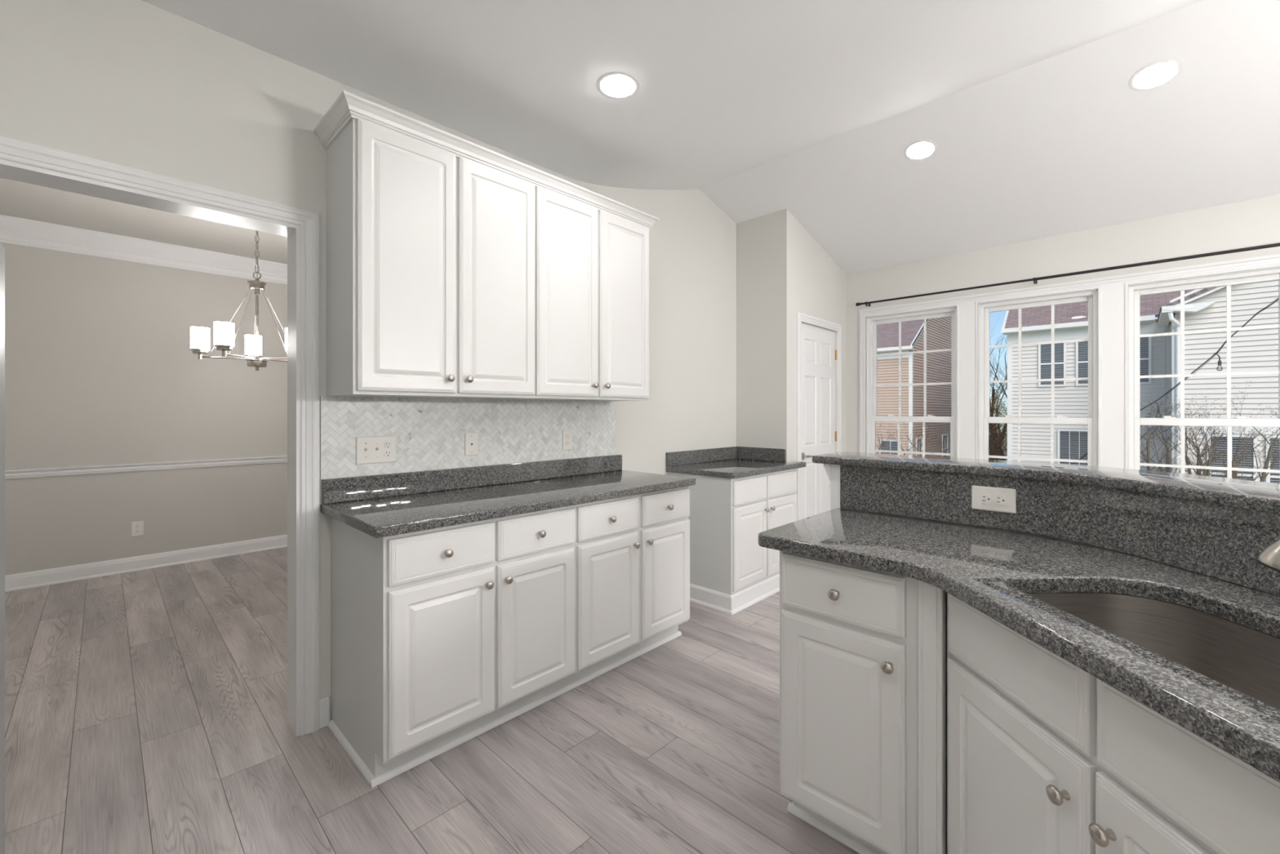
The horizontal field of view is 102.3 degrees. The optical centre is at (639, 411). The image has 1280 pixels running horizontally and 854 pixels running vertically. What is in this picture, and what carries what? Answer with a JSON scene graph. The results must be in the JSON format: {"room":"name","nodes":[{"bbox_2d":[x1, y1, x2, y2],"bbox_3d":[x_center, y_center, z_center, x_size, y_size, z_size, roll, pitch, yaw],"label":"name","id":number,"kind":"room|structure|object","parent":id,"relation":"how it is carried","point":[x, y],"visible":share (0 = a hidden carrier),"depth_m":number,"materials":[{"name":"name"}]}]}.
{"room":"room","nodes":[
{"label":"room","id":0,"kind":"room"},
{"bbox_2d":[0,177,287,264],"bbox_3d":[-2.408,-1.432,3.627,3.423,0.100,4.300,0,0,44],"label":"ceiling","id":1,"kind":"structure","parent":0,"point":[17,199],"depth_m":3.74,"materials":[{"name":"grey paint"}]},
{"bbox_2d":[190,230,287,370],"bbox_3d":[-2.548,-0.825,3.439,0.655,1.111,0.666,0,0,44],"label":"chandelier","id":2,"kind":"object","parent":1,"relation":"hanging from","point":[224,331],"visible":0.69,"depth_m":3.32,"materials":[{"name":"grey metal"}]},
{"bbox_2d":[0,242,287,575],"bbox_3d":[-3.642,-0.044,4.741,0.100,2.676,4.200,0,0,44],"label":"wall","id":3,"kind":"structure","parent":0,"point":[101,368],"depth_m":4.16,"materials":[{"name":"grey paint"}]},
{"bbox_2d":[131,520,143,536],"bbox_3d":[-4.089,0.956,4.196,0.008,0.120,0.074,0,0,44],"label":"wall outlet","id":4,"kind":"object","parent":3,"relation":"attached to","point":[137,527],"visible":1,"depth_m":4.20,"materials":[{"name":"white plastic"}]},
{"bbox_2d":[134,524,140,533],"bbox_3d":[-4.087,0.956,4.194,0.002,0.066,0.033,0,0,44],"label":"receptacle","id":5,"kind":"object","parent":4,"relation":"attached to","point":[137,526],"depth_m":4.19,"materials":[{"name":"white plastic"}]},
{"bbox_2d":[0,214,287,284],"bbox_3d":[-2.376,-1.296,3.595,3.313,0.172,4.100,0,0,44],"label":"trim","id":6,"kind":"structure","parent":3,"relation":"attached to","point":[13,230],"depth_m":4.14,"materials":[{"name":"white paint"}]},
{"bbox_2d":[4,533,287,591],"bbox_3d":[-3.561,1.236,4.732,0.028,0.115,4.100,0,0,44],"label":"baseboard","id":7,"kind":"structure","parent":3,"relation":"attached to","point":[28,580],"depth_m":4.18,"materials":[{"name":"white paint"}]},
{"bbox_2d":[4,455,287,479],"bbox_3d":[-3.560,0.457,4.732,0.030,0.062,4.100,0,0,44],"label":"trim","id":8,"kind":"structure","parent":3,"relation":"attached to","point":[50,472],"depth_m":4.18,"materials":[{"name":"white paint"}]},
{"bbox_2d":[0,0,736,720],"bbox_3d":[-0.797,-0.206,2.743,0.125,3.000,4.755,0,0,44],"label":"wall","id":9,"kind":"structure","parent":0,"point":[136,84],"depth_m":1.96,"materials":[{"name":"white paint"}]},
{"bbox_2d":[0,136,319,736],"bbox_3d":[-1.847,0.244,1.652,0.176,2.100,1.397,0,0,44],"label":"trim","id":10,"kind":"structure","parent":9,"relation":"attached to","point":[23,162],"depth_m":2.06,"materials":[{"name":"white paint"}]},
{"bbox_2d":[319,695,329,728],"bbox_3d":[-1.299,1.236,2.120,0.014,0.115,0.035,0,0,44],"label":"baseboard","id":11,"kind":"structure","parent":9,"relation":"attached to","point":[324,706],"depth_m":2.12,"materials":[{"name":"white paint"}]},
{"bbox_2d":[326,118,534,399],"bbox_3d":[-0.885,-0.582,2.288,0.379,1.038,0.797,0,0,44],"label":"upper cabinet","id":12,"kind":"object","parent":9,"relation":"attached to","point":[430,251],"visible":1,"depth_m":2.09,"materials":[{"name":"white wood"}]},
{"bbox_2d":[320,395,615,479],"bbox_3d":[-0.734,0.108,2.713,0.008,0.342,1.664,0,0,44],"label":"tile backsplash","id":13,"kind":"structure","parent":9,"relation":"attached to","point":[429,433],"depth_m":2.53,"materials":[{"name":"grey tile"}]},
{"bbox_2d":[355,435,395,464],"bbox_3d":[-1.152,0.169,2.259,0.017,0.118,0.166,0,0,44],"label":"switch plate","id":14,"kind":"object","parent":13,"relation":"attached to","point":[375,449],"visible":1,"depth_m":2.26,"materials":[{"name":"white plastic"}]},
{"bbox_2d":[384,441,391,456],"bbox_3d":[-1.121,0.169,2.293,0.002,0.066,0.033,0,0,44],"label":"receptacle","id":15,"kind":"object","parent":14,"relation":"attached to","point":[388,445],"depth_m":2.29,"materials":[{"name":"white plastic"}]},
{"bbox_2d":[464,432,477,455],"bbox_3d":[-0.845,0.165,2.586,0.007,0.114,0.070,0,0,44],"label":"phone jack plate","id":16,"kind":"object","parent":13,"relation":"attached to","point":[470,438],"visible":1,"depth_m":2.58,"materials":[{"name":"white plastic"}]},
{"bbox_2d":[562,429,572,449],"bbox_3d":[-0.424,0.168,3.023,0.008,0.116,0.072,0,0,44],"label":"wall outlet","id":17,"kind":"object","parent":13,"relation":"attached to","point":[566,434],"visible":1,"depth_m":3.02,"materials":[{"name":"white plastic"}]},
{"bbox_2d":[565,434,570,445],"bbox_3d":[-0.422,0.168,3.021,0.002,0.066,0.033,0,0,44],"label":"receptacle","id":18,"kind":"object","parent":17,"relation":"attached to","point":[567,436],"depth_m":3.02,"materials":[{"name":"white plastic"}]},
{"bbox_2d":[313,90,658,229],"bbox_3d":[-0.607,-1.111,2.578,0.375,0.065,1.692,0,0,44],"label":"crown molding","id":19,"kind":"structure","parent":9,"relation":"attached to","point":[347,107],"depth_m":2.15,"materials":[{"name":"white wood"}]},
{"bbox_2d":[511,186,648,401],"bbox_3d":[-0.331,-0.582,2.865,0.379,1.038,0.803,0,0,44],"label":"upper cabinet","id":20,"kind":"object","parent":9,"relation":"attached to","point":[592,264],"visible":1,"depth_m":2.71,"materials":[{"name":"white wood"}]},
{"bbox_2d":[4,546,860,853],"bbox_3d":[0.264,1.324,2.428,8.780,0.060,5.770,0,0,44],"label":"floor","id":21,"kind":"structure","parent":0,"point":[146,710],"depth_m":1.97,"materials":[{"name":"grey wood"}]},
{"bbox_2d":[0,241,4,853],"bbox_3d":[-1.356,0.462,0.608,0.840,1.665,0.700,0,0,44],"label":"door frame","id":22,"kind":"structure","parent":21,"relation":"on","point":[2,248],"depth_m":1.11,"materials":[{"name":"grey paint"}]},
{"bbox_2d":[330,505,574,777],"bbox_3d":[-0.772,0.856,2.221,0.628,0.876,0.824,0,0,44],"label":"base cabinet","id":23,"kind":"object","parent":21,"relation":"on","point":[438,635],"visible":1,"depth_m":1.95,"materials":[{"name":"white wood"}]},
{"bbox_2d":[328,631,681,787],"bbox_3d":[-0.521,1.284,2.549,0.503,0.019,1.678,0,0,44],"label":"trim","id":24,"kind":"structure","parent":23,"relation":"attached to","point":[373,781],"depth_m":2.06,"materials":[{"name":"white paint"}]},
{"bbox_2d":[320,454,695,537],"bbox_3d":[-0.495,0.349,2.517,0.620,0.137,1.712,0,0,44],"label":"countertop","id":25,"kind":"structure","parent":23,"relation":"on","point":[381,505],"depth_m":2.33,"materials":[{"name":"stone"}]},
{"bbox_2d":[564,486,689,686],"bbox_3d":[-0.201,0.856,2.816,0.628,0.876,0.826,0,0,44],"label":"base cabinet","id":26,"kind":"object","parent":21,"relation":"on","point":[632,553],"visible":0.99,"depth_m":2.57,"materials":[{"name":"white wood"}]},
{"bbox_2d":[667,468,796,595],"bbox_3d":[0.713,0.864,3.799,0.588,0.861,0.880,0,0,44],"label":"base cabinet","id":27,"kind":"object","parent":21,"relation":"on","point":[727,516],"visible":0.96,"depth_m":3.45,"materials":[{"name":"white wood"}]},
{"bbox_2d":[666,446,806,478],"bbox_3d":[0.741,0.363,3.842,0.574,0.139,1.015,0,0,44],"label":"countertop","id":28,"kind":"structure","parent":27,"relation":"on","point":[730,462],"depth_m":3.85,"materials":[{"name":"stone"}]},
{"bbox_2d":[779,551,917,853],"bbox_3d":[0.751,0.856,1.649,0.396,0.876,0.601,0,0,44],"label":"base cabinet","id":29,"kind":"object","parent":21,"relation":"on","point":[848,633],"visible":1,"depth_m":1.44,"materials":[{"name":"white wood"}]},
{"bbox_2d":[786,800,879,853],"bbox_3d":[0.786,1.284,1.694,0.416,0.019,0.467,0,0,44],"label":"trim","id":30,"kind":"structure","parent":29,"relation":"attached to","point":[804,815],"depth_m":1.57,"materials":[{"name":"white paint"}]},
{"bbox_2d":[917,579,946,853],"bbox_3d":[0.840,0.856,1.415,0.056,0.876,0.314,0,0,44],"label":"filler panel","id":31,"kind":"object","parent":21,"relation":"on","point":[931,599],"visible":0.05,"depth_m":1.30,"materials":[{"name":"white wood"}]},
{"bbox_2d":[946,592,1279,853],"bbox_3d":[1.021,0.856,0.872,0.569,0.876,0.872,0,0,-1],"label":"base cabinet","id":32,"kind":"object","parent":21,"relation":"on","point":[1045,755],"visible":0.91,"depth_m":0.92,"materials":[{"name":"white wood"}]},
{"bbox_2d":[758,465,1279,782],"bbox_3d":[0.958,0.314,0.956,0.887,0.207,2.176,0,0,-12],"label":"countertop","id":33,"kind":"structure","parent":32,"relation":"on","point":[993,571],"depth_m":1.24,"materials":[{"name":"stone"}]},
{"bbox_2d":[971,485,1016,513],"bbox_3d":[1.144,0.285,1.669,0.120,0.078,0.008,0,0,44],"label":"wall outlet","id":34,"kind":"object","parent":33,"relation":"attached to","point":[983,498],"visible":1,"depth_m":1.67,"materials":[{"name":"white plastic"}]},
{"bbox_2d":[981,493,1005,505],"bbox_3d":[1.142,0.285,1.667,0.066,0.033,0.002,0,0,44],"label":"receptacle","id":35,"kind":"object","parent":34,"relation":"attached to","point":[986,499],"depth_m":1.67,"materials":[{"name":"white plastic"}]},
{"bbox_2d":[812,451,1279,514],"bbox_3d":[1.321,0.195,1.128,0.674,0.030,2.460,0,0,-16],"label":"bar","id":36,"kind":"object","parent":33,"relation":"on","point":[1262,496],"visible":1,"depth_m":1.48,"materials":[{"name":"stone"}]},
{"bbox_2d":[1026,592,1279,709],"bbox_3d":[0.994,0.529,0.800,0.412,0.220,0.810,0,0,-1],"label":"sink","id":37,"kind":"object","parent":33,"relation":"in","point":[1246,660],"visible":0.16,"depth_m":1.09,"materials":[{"name":"metal"}]},
{"bbox_2d":[1256,539,1279,572],"bbox_3d":[1.174,0.244,0.742,0.370,0.270,0.095,0,0,44],"label":"faucet","id":38,"kind":"object","parent":33,"relation":"on","point":[1269,557],"visible":1,"depth_m":0.85,"materials":[{"name":"grey metal"}]},
{"bbox_2d":[141,0,1279,274],"bbox_3d":[1.535,-1.534,1.251,5.557,0.584,6.030,0,0,44],"label":"ceiling","id":39,"kind":"structure","parent":0,"point":[811,109],"depth_m":2.43,"materials":[{"name":"white paint"}]},
{"bbox_2d":[596,71,639,99],"bbox_3d":[-0.093,-1.379,2.188,0.184,0.006,0.184,0,0,44],"label":"recessed light","id":40,"kind":"object","parent":39,"relation":"in","point":[613,85],"visible":1,"depth_m":2.18,"materials":[{"name":"white paint"}]},
{"bbox_2d":[903,139,937,160],"bbox_3d":[1.738,-1.617,3.196,0.178,0.047,0.184,0,0,-42],"label":"recessed light","id":41,"kind":"object","parent":39,"relation":"in","point":[922,149],"visible":1,"depth_m":3.19,"materials":[{"name":"white paint"}]},
{"bbox_2d":[1128,58,1182,91],"bbox_3d":[2.481,-1.617,2.484,0.178,0.047,0.184,0,0,-42],"label":"recessed light","id":42,"kind":"object","parent":39,"relation":"in","point":[1156,74],"visible":1,"depth_m":2.48,"materials":[{"name":"white paint"}]},
{"bbox_2d":[689,573,779,614],"bbox_3d":[0.700,1.238,3.791,0.554,0.112,0.910,0,0,44],"label":"trim","id":43,"kind":"structure","parent":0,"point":[732,604],"depth_m":3.44,"materials":[{"name":"white paint"}]},
{"bbox_2d":[736,208,793,462],"bbox_3d":[1.012,-0.140,4.205,0.462,2.868,0.110,0,0,44],"label":"wall","id":44,"kind":"structure","parent":0,"point":[764,243],"depth_m":4.13,"materials":[{"name":"white paint"}]},
{"bbox_2d":[793,216,845,493],"bbox_3d":[1.533,-0.126,4.495,0.110,2.840,1.030,0,0,44],"label":"wall","id":45,"kind":"structure","parent":0,"point":[819,282],"depth_m":4.38,"materials":[{"name":"white paint"}]},
{"bbox_2d":[801,323,836,519],"bbox_3d":[1.540,0.282,4.430,0.099,2.008,0.710,0,0,44],"label":"door","id":46,"kind":"structure","parent":45,"relation":"in","point":[819,353],"depth_m":4.41,"materials":[{"name":"white paint"}]},
{"bbox_2d":[796,311,841,520],"bbox_3d":[1.548,0.252,4.416,0.021,2.085,0.841,0,0,44],"label":"trim","id":47,"kind":"structure","parent":45,"relation":"attached to","point":[801,317],"depth_m":4.15,"materials":[{"name":"white paint"}]},
{"bbox_2d":[842,507,1279,597],"bbox_3d":[1.292,0.752,1.055,0.455,1.084,2.264,0,0,-15],"label":"wall","id":48,"kind":"structure","parent":0,"point":[842,508],"depth_m":1.41,"materials":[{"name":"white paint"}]},
{"bbox_2d":[822,463,842,510],"bbox_3d":[0.812,0.752,2.098,0.068,1.084,0.155,0,0,44],"label":"trim","id":49,"kind":"structure","parent":48,"relation":"attached to","point":[833,471],"depth_m":2.04,"materials":[{"name":"white paint"}]},
{"bbox_2d":[845,194,1279,452],"bbox_3d":[3.523,0.005,3.410,5.437,2.577,0.160,0,0,44],"label":"wall","id":50,"kind":"structure","parent":0,"point":[1255,222],"depth_m":3.73,"materials":[{"name":"white paint"}]},
{"bbox_2d":[866,306,956,457],"bbox_3d":[2.363,0.057,4.490,0.724,1.825,0.119,0,0,44],"label":"window","id":51,"kind":"structure","parent":50,"relation":"in","point":[872,322],"depth_m":4.55,"materials":[{"name":"white plastic"}]},
{"bbox_2d":[977,288,1098,466],"bbox_3d":[2.986,0.057,3.892,0.716,1.825,0.119,0,0,44],"label":"window","id":52,"kind":"structure","parent":50,"relation":"in","point":[1091,296],"depth_m":3.87,"materials":[{"name":"white plastic"}]},
{"bbox_2d":[855,243,1279,306],"bbox_3d":[3.293,-0.961,3.450,3.623,0.046,0.100,0,0,44],"label":"curtain rod","id":53,"kind":"object","parent":50,"relation":"attached to","point":[1034,279],"visible":1,"depth_m":3.54,"materials":[{"name":"black metal"}]},
{"bbox_2d":[859,253,1279,468],"bbox_3d":[3.257,0.058,3.538,3.438,1.972,0.024,0,0,44],"label":"trim","id":54,"kind":"structure","parent":50,"relation":"attached to","point":[1113,290],"depth_m":3.59,"materials":[{"name":"white paint"}]},
{"bbox_2d":[1127,266,1279,478],"bbox_3d":[3.612,0.057,3.291,0.722,1.825,0.119,0,0,44],"label":"window","id":55,"kind":"structure","parent":50,"relation":"in","point":[1267,274],"depth_m":3.36,"materials":[{"name":"white plastic"}]},
{"label":"outside","id":56,"kind":"structure","parent":0,"visible":0},
{"bbox_2d":[997,432,1007,460],"bbox_3d":[32.951,3.169,34.351,120.000,0.250,84.800,0,0,44],"label":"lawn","id":57,"kind":"structure","parent":56,"point":[1006,433],"depth_m":42.92,"materials":[{"name":"brown plant"}]},
{"bbox_2d":[875,424,896,453],"bbox_3d":[4.214,1.589,9.168,0.898,2.919,0.720,0,0,44],"label":"shrub","id":58,"kind":"object","parent":57,"relation":"on","point":[882,444],"visible":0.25,"depth_m":9.15,"materials":[{"name":"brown plant"}]},
{"bbox_2d":[880,425,930,455],"bbox_3d":[4.582,1.604,8.867,0.840,2.889,0.661,0,0,44],"label":"shrub","id":59,"kind":"object","parent":57,"relation":"on","point":[895,439],"visible":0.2,"depth_m":8.91,"materials":[{"name":"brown plant"}]},
{"bbox_2d":[875,316,951,457],"bbox_3d":[11.191,-1.603,27.802,9.660,9.295,11.380,0,0,44],"label":"house","id":60,"kind":"structure","parent":57,"relation":"on","point":[938,330],"depth_m":21.55,"materials":[{"name":"beige"}]},
{"bbox_2d":[900,422,950,457],"bbox_3d":[4.931,1.532,8.681,1.064,3.029,0.818,0,0,14],"label":"shrub","id":61,"kind":"object","parent":57,"relation":"on","point":[909,422],"visible":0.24,"depth_m":8.60,"materials":[{"name":"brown plant"}]},
{"bbox_2d":[988,316,1006,460],"bbox_3d":[18.417,-1.320,27.243,6.805,8.775,4.660,0,0,-34],"label":"bare tree","id":62,"kind":"object","parent":57,"relation":"on","point":[997,436],"visible":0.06,"depth_m":27.12,"materials":[{"name":"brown plant"}]},
{"bbox_2d":[988,395,1007,460],"bbox_3d":[15.708,1.186,23.484,2.435,3.744,3.677,0,0,44],"label":"shrub","id":63,"kind":"object","parent":57,"relation":"on","point":[1001,399],"visible":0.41,"depth_m":22.90,"materials":[{"name":"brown plant"}]},
{"bbox_2d":[988,422,1007,460],"bbox_3d":[14.564,1.687,20.841,1.642,2.741,2.174,0,0,12],"label":"shrub","id":64,"kind":"object","parent":57,"relation":"on","point":[995,424],"visible":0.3,"depth_m":20.71,"materials":[{"name":"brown plant"}]},
{"bbox_2d":[988,364,1007,455],"bbox_3d":[22.584,-0.579,31.692,4.568,7.270,3.535,0,0,4],"label":"bare tree","id":65,"kind":"object","parent":57,"relation":"on","point":[997,415],"visible":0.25,"depth_m":31.89,"materials":[{"name":"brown plant"}]},
{"bbox_2d":[988,382,1007,459],"bbox_3d":[19.186,0.743,28.596,4.523,4.628,3.179,0,0,44],"label":"shrub","id":66,"kind":"object","parent":57,"relation":"on","point":[993,383],"visible":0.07,"depth_m":28.25,"materials":[{"name":"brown plant"}]},
{"bbox_2d":[989,330,1007,460],"bbox_3d":[17.371,-1.018,25.624,5.635,8.146,5.715,0,0,2],"label":"bare tree","id":67,"kind":"object","parent":57,"relation":"on","point":[993,393],"visible":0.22,"depth_m":25.48,"materials":[{"name":"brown plant"}]},
{"bbox_2d":[1000,280,1279,484],"bbox_3d":[18.265,-1.797,14.447,12.440,9.682,11.860,0,0,44],"label":"house","id":68,"kind":"structure","parent":57,"relation":"on","point":[1205,308],"depth_m":13.98,"materials":[{"name":"white"}]},
{"bbox_2d":[1084,371,1205,471],"bbox_3d":[5.976,1.277,6.168,0.916,3.541,1.091,0,0,-37],"label":"shrub","id":69,"kind":"object","parent":57,"relation":"on","point":[1148,460],"visible":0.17,"depth_m":6.01,"materials":[{"name":"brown plant"}]},
{"bbox_2d":[1139,396,1239,475],"bbox_3d":[6.319,1.408,6.160,0.855,3.283,1.188,0,0,-34],"label":"shrub","id":70,"kind":"object","parent":57,"relation":"on","point":[1162,428],"visible":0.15,"depth_m":6.21,"materials":[{"name":"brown plant"}]},
{"bbox_2d":[1146,395,1249,476],"bbox_3d":[6.510,1.423,6.176,1.153,3.247,0.848,0,0,44],"label":"shrub","id":71,"kind":"object","parent":57,"relation":"on","point":[1199,429],"visible":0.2,"depth_m":6.08,"materials":[{"name":"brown plant"}]},
{"bbox_2d":[1151,399,1257,477],"bbox_3d":[6.370,1.448,5.889,1.054,3.203,0.851,0,0,44],"label":"shrub","id":72,"kind":"object","parent":57,"relation":"on","point":[1208,471],"visible":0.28,"depth_m":5.82,"materials":[{"name":"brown plant"}]},
{"bbox_2d":[1168,381,1279,482],"bbox_3d":[6.570,1.342,5.512,1.224,3.413,0.863,0,0,25],"label":"shrub","id":73,"kind":"object","parent":57,"relation":"on","point":[1234,473],"visible":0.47,"depth_m":5.52,"materials":[{"name":"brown plant"}]},
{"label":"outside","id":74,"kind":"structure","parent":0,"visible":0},
{"bbox_2d":[1139,382,1180,417],"bbox_3d":[5.326,-0.111,5.284,0.288,0.353,0.040,0,0,44],"label":"string light","id":75,"kind":"object","parent":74,"point":[1157,410],"depth_m":5.28,"materials":[{"name":"grey rubber"}]},
{"bbox_2d":[1153,401,1161,417],"bbox_3d":[5.313,-0.011,5.296,0.060,0.177,0.040,0,0,44],"label":"socket","id":76,"kind":"object","parent":75,"relation":"attached to","point":[1157,410],"depth_m":5.29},
{"bbox_2d":[1190,340,1226,373],"bbox_3d":[5.566,-0.525,5.054,0.231,0.304,0.040,0,0,44],"label":"string light","id":77,"kind":"object","parent":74,"point":[1208,360],"depth_m":5.01,"materials":[{"name":"grey rubber"}]},
{"bbox_2d":[1213,353,1222,370],"bbox_3d":[5.615,-0.478,5.007,0.060,0.177,0.040,0,0,44],"label":"socket","id":78,"kind":"object","parent":77,"relation":"attached to","point":[1219,362],"depth_m":5.00,"materials":[{"name":"grey rubber"}]},
{"bbox_2d":[1241,297,1278,327],"bbox_3d":[5.801,-0.922,4.828,0.216,0.246,0.040,0,0,44],"label":"string light","id":79,"kind":"object","parent":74,"point":[1276,300],"depth_m":4.81,"materials":[{"name":"grey rubber"}]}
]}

